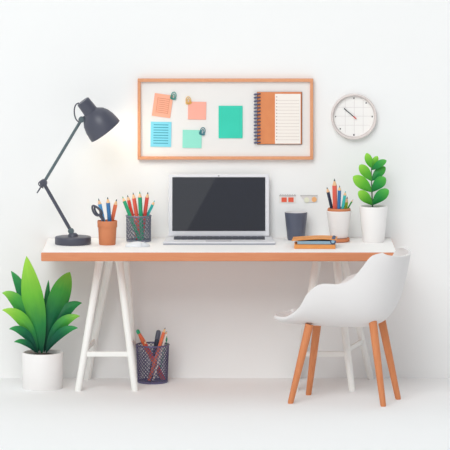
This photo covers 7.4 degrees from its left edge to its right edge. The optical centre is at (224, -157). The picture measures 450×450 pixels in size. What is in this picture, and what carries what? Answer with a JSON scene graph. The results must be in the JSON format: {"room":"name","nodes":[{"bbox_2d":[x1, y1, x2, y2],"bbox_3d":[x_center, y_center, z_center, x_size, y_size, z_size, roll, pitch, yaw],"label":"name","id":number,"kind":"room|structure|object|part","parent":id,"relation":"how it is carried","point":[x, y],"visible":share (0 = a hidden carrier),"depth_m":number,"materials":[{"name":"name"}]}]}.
{"room":"home office","nodes":[
{"label":"home office","id":0,"kind":"room"},
{"bbox_2d":[0,0,449,377],"bbox_3d":[0.000,-0.135,18.690,26.000,6.400,0.100,0,0,0],"label":"wall","id":1,"kind":"structure","parent":0,"point":[218,321],"depth_m":18.64,"materials":[{"name":"paint"}]},
{"bbox_2d":[138,78,312,159],"bbox_3d":[0.002,1.474,18.621,0.941,0.433,0.032,0,0,0],"label":"board","id":2,"kind":"object","parent":1,"relation":"attached to","point":[216,92],"visible":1,"depth_m":18.62,"materials":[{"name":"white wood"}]},
{"bbox_2d":[150,122,170,146],"bbox_3d":[-0.344,1.556,18.619,0.110,0.134,0.004,1,0,0],"label":"sticky note","id":3,"kind":"object","parent":2,"relation":"attached to","point":[160,131],"visible":1,"depth_m":18.62,"materials":[{"name":"blue paper"}]},
{"bbox_2d":[152,93,172,117],"bbox_3d":[-0.335,1.402,18.619,0.116,0.135,0.004,0,0,0],"label":"sticky note","id":4,"kind":"object","parent":2,"relation":"attached to","point":[162,105],"visible":1,"depth_m":18.62,"materials":[{"name":"orange paper"}]},
{"bbox_2d":[182,130,201,147],"bbox_3d":[-0.176,1.581,18.619,0.102,0.096,0.004,1,0,0],"label":"sticky note","id":5,"kind":"object","parent":2,"relation":"attached to","point":[191,138],"visible":1,"depth_m":18.62,"materials":[{"name":"green paper"}]},
{"bbox_2d":[188,102,205,119],"bbox_3d":[-0.149,1.429,18.619,0.098,0.095,0.004,1,0,0],"label":"sticky note","id":6,"kind":"object","parent":2,"relation":"attached to","point":[196,110],"visible":1,"depth_m":18.62,"materials":[{"name":"pink paper"}]},
{"bbox_3d":[0.002,1.683,18.621,0.941,0.017,0.032,0,0,0],"label":"frame rail","id":7,"kind":"part","parent":2,"relation":"part of","materials":[{"name":"brown wood"}]},
{"bbox_3d":[0.002,1.266,18.621,0.941,0.017,0.032,0,0,0],"label":"frame rail","id":8,"kind":"part","parent":2,"relation":"part of","materials":[{"name":"brown wood"}]},
{"bbox_2d":[219,106,242,137],"bbox_3d":[0.030,1.490,18.619,0.129,0.174,0.004,0,0,0],"label":"paper sheet","id":9,"kind":"object","parent":2,"relation":"attached to","point":[230,117],"visible":1,"depth_m":18.62,"materials":[{"name":"teal paper"}]},
{"bbox_2d":[254,92,301,144],"bbox_3d":[0.283,1.470,18.609,0.260,0.282,0.024,0,0,0],"label":"spiral notebook","id":10,"kind":"object","parent":2,"relation":"attached to","point":[279,114],"visible":1,"depth_m":18.61,"materials":[{"name":"white paper"}]},
{"bbox_2d":[279,194,295,202],"bbox_3d":[0.336,1.902,18.635,0.090,0.046,0.006,0,0,0],"label":"tag","id":11,"kind":"object","parent":1,"relation":"attached to","point":[285,198],"visible":1,"depth_m":18.63,"materials":[{"name":"white paper"}]},
{"bbox_2d":[300,195,316,202],"bbox_3d":[0.449,1.904,18.636,0.092,0.041,0.005,0,0,0],"label":"tag","id":12,"kind":"object","parent":1,"relation":"attached to","point":[307,198],"visible":1,"depth_m":18.63,"materials":[{"name":"white paper"}]},
{"bbox_2d":[331,94,376,139],"bbox_3d":[0.691,1.461,18.620,0.245,0.245,0.036,0,0,0],"label":"wall clock","id":13,"kind":"object","parent":1,"relation":"attached to","point":[353,116],"visible":1,"depth_m":18.62,"materials":[{"name":"white plastic"}]},
{"bbox_2d":[0,378,449,449],"bbox_3d":[0.000,2.915,14.000,26.000,0.100,9.280,0,0,0],"label":"floor","id":14,"kind":"structure","parent":0,"point":[178,413],"depth_m":17.45,"materials":[{"name":"paint"}]},
{"bbox_2d":[3,256,80,390],"bbox_3d":[-0.965,2.516,18.300,0.420,0.698,0.217,0,0,0],"label":"potted plant","id":15,"kind":"object","parent":14,"relation":"on","point":[42,321],"visible":1,"depth_m":18.27,"materials":[{"name":"green plant"}]},
{"bbox_3d":[-0.961,2.771,18.300,0.217,0.189,0.217,0,0,0],"label":"pot","id":16,"kind":"part","parent":15,"relation":"part of","materials":[{"name":"white ceramic"}]},
{"bbox_2d":[136,342,169,383],"bbox_3d":[-0.385,2.763,18.495,0.183,0.203,0.183,0,0,0],"label":"bin","id":17,"kind":"object","parent":14,"relation":"on","point":[140,380],"visible":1,"depth_m":18.44,"materials":[{"name":"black metal"}]},
{"bbox_2d":[136,329,162,379],"bbox_3d":[-0.397,2.717,18.485,0.164,0.275,0.025,0,0,-24],"label":"marker","id":18,"kind":"object","parent":17,"relation":"in","point":[138,332],"visible":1,"depth_m":18.46,"materials":[{"name":"plastic"}]},
{"bbox_2d":[148,330,160,376],"bbox_3d":[-0.375,2.723,18.542,0.072,0.255,0.027,0,0,-33],"label":"pen","id":19,"kind":"object","parent":17,"relation":"in","point":[158,332],"visible":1,"depth_m":18.54,"materials":[{"name":"plastic"}]},
{"bbox_2d":[144,341,164,379],"bbox_3d":[-0.373,2.743,18.462,0.134,0.219,0.012,0,0,-31],"label":"pencil","id":20,"kind":"object","parent":17,"relation":"in","point":[145,343],"visible":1,"depth_m":18.45,"materials":[{"name":"brown wood"}]},
{"bbox_2d":[148,328,164,380],"bbox_3d":[-0.364,2.710,18.445,0.098,0.284,0.017,0,0,-10],"label":"pencil","id":21,"kind":"object","parent":17,"relation":"in","point":[163,331],"visible":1,"depth_m":18.44,"materials":[{"name":"brown wood"}]},
{"bbox_2d":[152,332,166,379],"bbox_3d":[-0.347,2.719,18.457,0.080,0.262,0.010,0,0,-9],"label":"pencil","id":22,"kind":"object","parent":17,"relation":"in","point":[163,343],"visible":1,"depth_m":18.45,"materials":[{"name":"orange wood"}]},
{"bbox_2d":[41,238,395,390],"bbox_3d":[-0.030,2.490,18.320,1.847,0.751,0.636,0,0,0],"label":"desk","id":23,"kind":"object","parent":14,"relation":"on","point":[283,249],"visible":0.89,"depth_m":18.21,"materials":[{"name":"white wood"}]},
{"bbox_2d":[37,97,119,245],"bbox_3d":[-0.776,1.726,18.360,0.439,0.776,0.192,0,0,0],"label":"desk lamp","id":24,"kind":"object","parent":23,"relation":"on","point":[98,121],"visible":1,"depth_m":18.31,"materials":[{"name":"metal"}]},
{"bbox_3d":[-0.887,1.918,18.360,0.162,0.263,0.019,0,0,0],"label":"arm","id":25,"kind":"part","parent":24,"relation":"part of"},
{"bbox_3d":[-0.859,1.624,18.360,0.215,0.344,0.016,0,0,0],"label":"arm","id":26,"kind":"part","parent":24,"relation":"part of","materials":[{"name":"metal"}]},
{"bbox_3d":[-0.667,1.456,18.360,0.221,0.236,0.187,0,0,0],"label":"lamp shade","id":27,"kind":"part","parent":24,"relation":"part of","materials":[{"name":"grey metal"}]},
{"bbox_3d":[-0.713,2.519,18.237,0.169,0.691,0.040,0,0,-31],"label":"leg","id":28,"kind":"part","parent":23,"relation":"part of","materials":[{"name":"white paint"}]},
{"bbox_3d":[-0.717,2.655,18.386,0.014,0.026,0.331,0,0,7],"label":"rail","id":29,"kind":"part","parent":23,"relation":"part of","materials":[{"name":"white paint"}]},
{"bbox_3d":[-0.670,2.519,18.527,0.211,0.692,0.040,0,0,42],"label":"leg","id":30,"kind":"part","parent":23,"relation":"part of","materials":[{"name":"white paint"}]},
{"bbox_2d":[97,219,116,244],"bbox_3d":[-0.621,2.050,18.335,0.105,0.127,0.105,0,0,0],"label":"pot","id":31,"kind":"object","parent":23,"relation":"on","point":[106,229],"visible":1,"depth_m":18.30,"materials":[{"name":"ceramic"}]},
{"bbox_2d":[91,205,103,220],"bbox_3d":[-0.667,1.996,18.305,0.074,0.194,0.029,0,0,0],"label":"scissors","id":32,"kind":"object","parent":31,"relation":"in","point":[94,211],"visible":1,"depth_m":18.29,"materials":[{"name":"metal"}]},
{"bbox_3d":[-0.664,1.947,18.307,0.059,0.080,0.012,0,0,0],"label":"handle","id":33,"kind":"part","parent":32,"relation":"part of","materials":[{"name":"grey plastic"}]},
{"bbox_2d":[98,198,104,220],"bbox_3d":[-0.639,1.987,18.332,0.066,0.232,0.020,0,0,13],"label":"pencil","id":34,"kind":"object","parent":31,"relation":"in","point":[99,202],"visible":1,"depth_m":18.33,"materials":[{"name":"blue wood"}]},
{"bbox_2d":[106,197,110,220],"bbox_3d":[-0.608,1.982,18.328,0.020,0.242,0.051,0,0,33],"label":"pencil","id":35,"kind":"object","parent":31,"relation":"in","point":[107,201],"visible":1,"depth_m":18.31,"materials":[{"name":"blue wood"}]},
{"bbox_2d":[111,199,116,220],"bbox_3d":[-0.600,1.989,18.355,0.064,0.228,0.020,0,0,15],"label":"pencil","id":36,"kind":"object","parent":31,"relation":"in","point":[115,203],"visible":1,"depth_m":18.34,"materials":[{"name":"brown wood"}]},
{"bbox_3d":[-0.517,2.520,18.235,0.147,0.691,0.040,0,0,40],"label":"leg","id":37,"kind":"part","parent":23,"relation":"part of","materials":[{"name":"white paint"}]},
{"bbox_3d":[-0.504,2.519,18.526,0.040,0.691,0.164,0,0,27],"label":"leg","id":38,"kind":"part","parent":23,"relation":"part of","materials":[{"name":"white paint"}]},
{"bbox_2d":[125,241,149,246],"bbox_3d":[-0.460,2.100,18.245,0.132,0.026,0.070,0,0,-8],"label":"computer mouse","id":39,"kind":"object","parent":23,"relation":"on","point":[135,243],"visible":1,"depth_m":18.22,"materials":[{"name":"plastic"}]},
{"bbox_2d":[126,214,151,241],"bbox_3d":[-0.460,2.044,18.490,0.139,0.140,0.139,0,0,0],"label":"pencil cup","id":40,"kind":"object","parent":23,"relation":"on","point":[146,239],"visible":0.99,"depth_m":18.44,"materials":[{"name":"metal"}]},
{"bbox_2d":[122,196,140,239],"bbox_3d":[-0.497,1.994,18.479,0.134,0.231,0.019,0,0,41],"label":"pencil","id":41,"kind":"object","parent":40,"relation":"in","point":[124,200],"visible":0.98,"depth_m":18.48,"materials":[{"name":"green wood"}]},
{"bbox_2d":[127,195,136,239],"bbox_3d":[-0.489,1.989,18.510,0.072,0.236,0.019,0,0,23],"label":"pencil","id":42,"kind":"object","parent":40,"relation":"in","point":[128,198],"visible":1,"depth_m":18.51,"materials":[{"name":"brown wood"}]},
{"bbox_2d":[132,193,139,233],"bbox_3d":[-0.467,1.981,18.490,0.059,0.252,0.022,0,0,18],"label":"pencil","id":43,"kind":"object","parent":40,"relation":"in","point":[133,195],"visible":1,"depth_m":18.48,"materials":[{"name":"brown wood"}]},
{"bbox_2d":[138,192,143,239],"bbox_3d":[-0.446,1.976,18.462,0.033,0.259,0.020,0,0,5],"label":"pencil","id":44,"kind":"object","parent":40,"relation":"in","point":[139,195],"visible":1,"depth_m":18.45,"materials":[{"name":"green wood"}]},
{"bbox_2d":[135,201,154,237],"bbox_3d":[-0.427,2.002,18.508,0.127,0.214,0.016,0,0,31],"label":"pencil","id":45,"kind":"object","parent":40,"relation":"in","point":[152,204],"visible":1,"depth_m":18.48,"materials":[{"name":"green wood"}]},
{"bbox_2d":[143,193,148,230],"bbox_3d":[-0.429,1.978,18.483,0.019,0.259,0.078,0,0,-33],"label":"pencil","id":46,"kind":"object","parent":40,"relation":"in","point":[147,195],"visible":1,"depth_m":18.47,"materials":[{"name":"brown wood"}]},
{"bbox_2d":[163,174,275,244],"bbox_3d":[-0.030,1.940,18.458,0.596,0.345,0.286,0,0,0],"label":"laptop","id":47,"kind":"object","parent":23,"relation":"on","point":[204,209],"visible":1,"depth_m":18.57,"materials":[{"name":"metal"}]},
{"bbox_2d":[285,211,306,240],"bbox_3d":[0.379,2.039,18.550,0.122,0.149,0.122,0,0,0],"label":"tumbler","id":48,"kind":"object","parent":23,"relation":"on","point":[295,220],"visible":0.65,"depth_m":18.51,"materials":[{"name":"plastic"}]},
{"bbox_3d":[0.426,2.519,18.237,0.172,0.691,0.040,0,0,-30],"label":"leg","id":49,"kind":"part","parent":23,"relation":"part of","materials":[{"name":"white paint"}]},
{"bbox_2d":[294,241,335,248],"bbox_3d":[0.472,2.103,18.215,0.215,0.020,0.160,0,0,2],"label":"notebook","id":50,"kind":"object","parent":23,"relation":"on","point":[296,246],"visible":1,"depth_m":18.14,"materials":[{"name":"orange paper"}]},
{"bbox_2d":[292,235,337,243],"bbox_3d":[0.471,2.078,18.235,0.233,0.031,0.156,0,0,4],"label":"notebook","id":51,"kind":"object","parent":50,"relation":"on","point":[315,239],"visible":1,"depth_m":18.17,"materials":[{"name":"orange paper"}]},
{"bbox_2d":[336,237,349,242],"bbox_3d":[0.598,2.103,18.470,0.130,0.021,0.130,0,0,0],"label":"saucer","id":52,"kind":"object","parent":23,"relation":"on","point":[342,240],"visible":0.55,"depth_m":18.42,"materials":[{"name":"ceramic"}]},
{"bbox_2d":[326,207,351,238],"bbox_3d":[0.606,2.014,18.470,0.135,0.158,0.135,0,0,0],"label":"pot","id":53,"kind":"object","parent":52,"relation":"on","point":[338,219],"visible":0.9,"depth_m":18.42,"materials":[{"name":"white ceramic"}]},
{"bbox_2d":[326,188,332,208],"bbox_3d":[0.574,1.952,18.485,0.078,0.257,0.018,0,0,-30],"label":"pencil","id":54,"kind":"object","parent":53,"relation":"in","point":[327,191],"visible":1,"depth_m":18.47,"materials":[{"name":"brown wood"}]},
{"bbox_2d":[332,178,336,208],"bbox_3d":[0.586,1.927,18.450,0.024,0.303,0.046,0,0,24],"label":"pencil","id":55,"kind":"object","parent":53,"relation":"in","point":[334,186],"visible":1,"depth_m":18.43,"materials":[{"name":"brown wood"}]},
{"bbox_2d":[337,185,340,208],"bbox_3d":[0.604,1.944,18.430,0.017,0.268,0.039,0,0,-17],"label":"pencil","id":56,"kind":"object","parent":53,"relation":"in","point":[339,188],"visible":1,"depth_m":18.42,"materials":[{"name":"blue wood"}]},
{"bbox_2d":[341,191,345,208],"bbox_3d":[0.619,1.959,18.442,0.015,0.243,0.098,0,0,-24],"label":"pencil","id":57,"kind":"object","parent":53,"relation":"in","point":[344,195],"visible":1,"depth_m":18.41,"materials":[{"name":"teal wood"}]},
{"bbox_2d":[344,197,347,208],"bbox_3d":[0.632,1.977,18.484,0.050,0.205,0.020,0,0,23],"label":"pencil","id":58,"kind":"object","parent":53,"relation":"in","point":[346,200],"visible":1,"depth_m":18.47,"materials":[{"name":"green wood"}]},
{"bbox_3d":[0.623,2.520,18.235,0.144,0.691,0.040,0,0,42],"label":"leg","id":59,"kind":"part","parent":23,"relation":"part of","materials":[{"name":"white paint"}]},
{"bbox_3d":[0.686,2.655,18.386,0.014,0.026,0.341,0,0,16],"label":"rail","id":60,"kind":"part","parent":23,"relation":"part of","materials":[{"name":"white paint"}]},
{"bbox_3d":[0.701,2.518,18.526,0.232,0.693,0.040,0,0,-35],"label":"leg","id":61,"kind":"part","parent":23,"relation":"part of","materials":[{"name":"white paint"}]},
{"bbox_2d":[353,153,388,242],"bbox_3d":[0.788,1.877,18.455,0.171,0.474,0.154,0,0,31],"label":"potted plant","id":62,"kind":"object","parent":23,"relation":"on","point":[373,217],"visible":1,"depth_m":18.43,"materials":[{"name":"green plant"}]},
{"bbox_3d":[0.781,1.821,18.455,0.013,0.221,0.008,0,0,0],"label":"stem","id":63,"kind":"part","parent":62,"relation":"part of","materials":[{"name":"green plant"}]},
{"bbox_3d":[0.789,2.018,18.455,0.154,0.191,0.154,0,0,0],"label":"pot","id":64,"kind":"part","parent":62,"relation":"part of","materials":[{"name":"white ceramic"}]},
{"bbox_2d":[273,246,410,406],"bbox_3d":[0.602,2.469,17.877,0.718,0.792,0.466,0,0,24],"label":"armchair","id":65,"kind":"object","parent":14,"relation":"on","point":[368,297],"visible":1,"depth_m":17.70,"materials":[{"name":"plastic"}]},
{"bbox_3d":[0.387,2.661,17.805,0.134,0.407,0.043,0,0,-10],"label":"leg","id":66,"kind":"part","parent":65,"relation":"part of","materials":[{"name":"brown wood"}]},
{"bbox_3d":[0.460,2.662,18.033,0.043,0.406,0.109,0,0,-39],"label":"leg","id":67,"kind":"part","parent":65,"relation":"part of","materials":[{"name":"brown wood"}]},
{"bbox_3d":[0.778,2.644,17.721,0.097,0.441,0.046,0,0,24],"label":"leg","id":68,"kind":"part","parent":65,"relation":"part of","materials":[{"name":"brown wood"}]},
{"bbox_3d":[0.844,2.644,17.928,0.126,0.442,0.043,0,0,-2],"label":"leg","id":69,"kind":"part","parent":65,"relation":"part of","materials":[{"name":"brown wood"}]}
]}

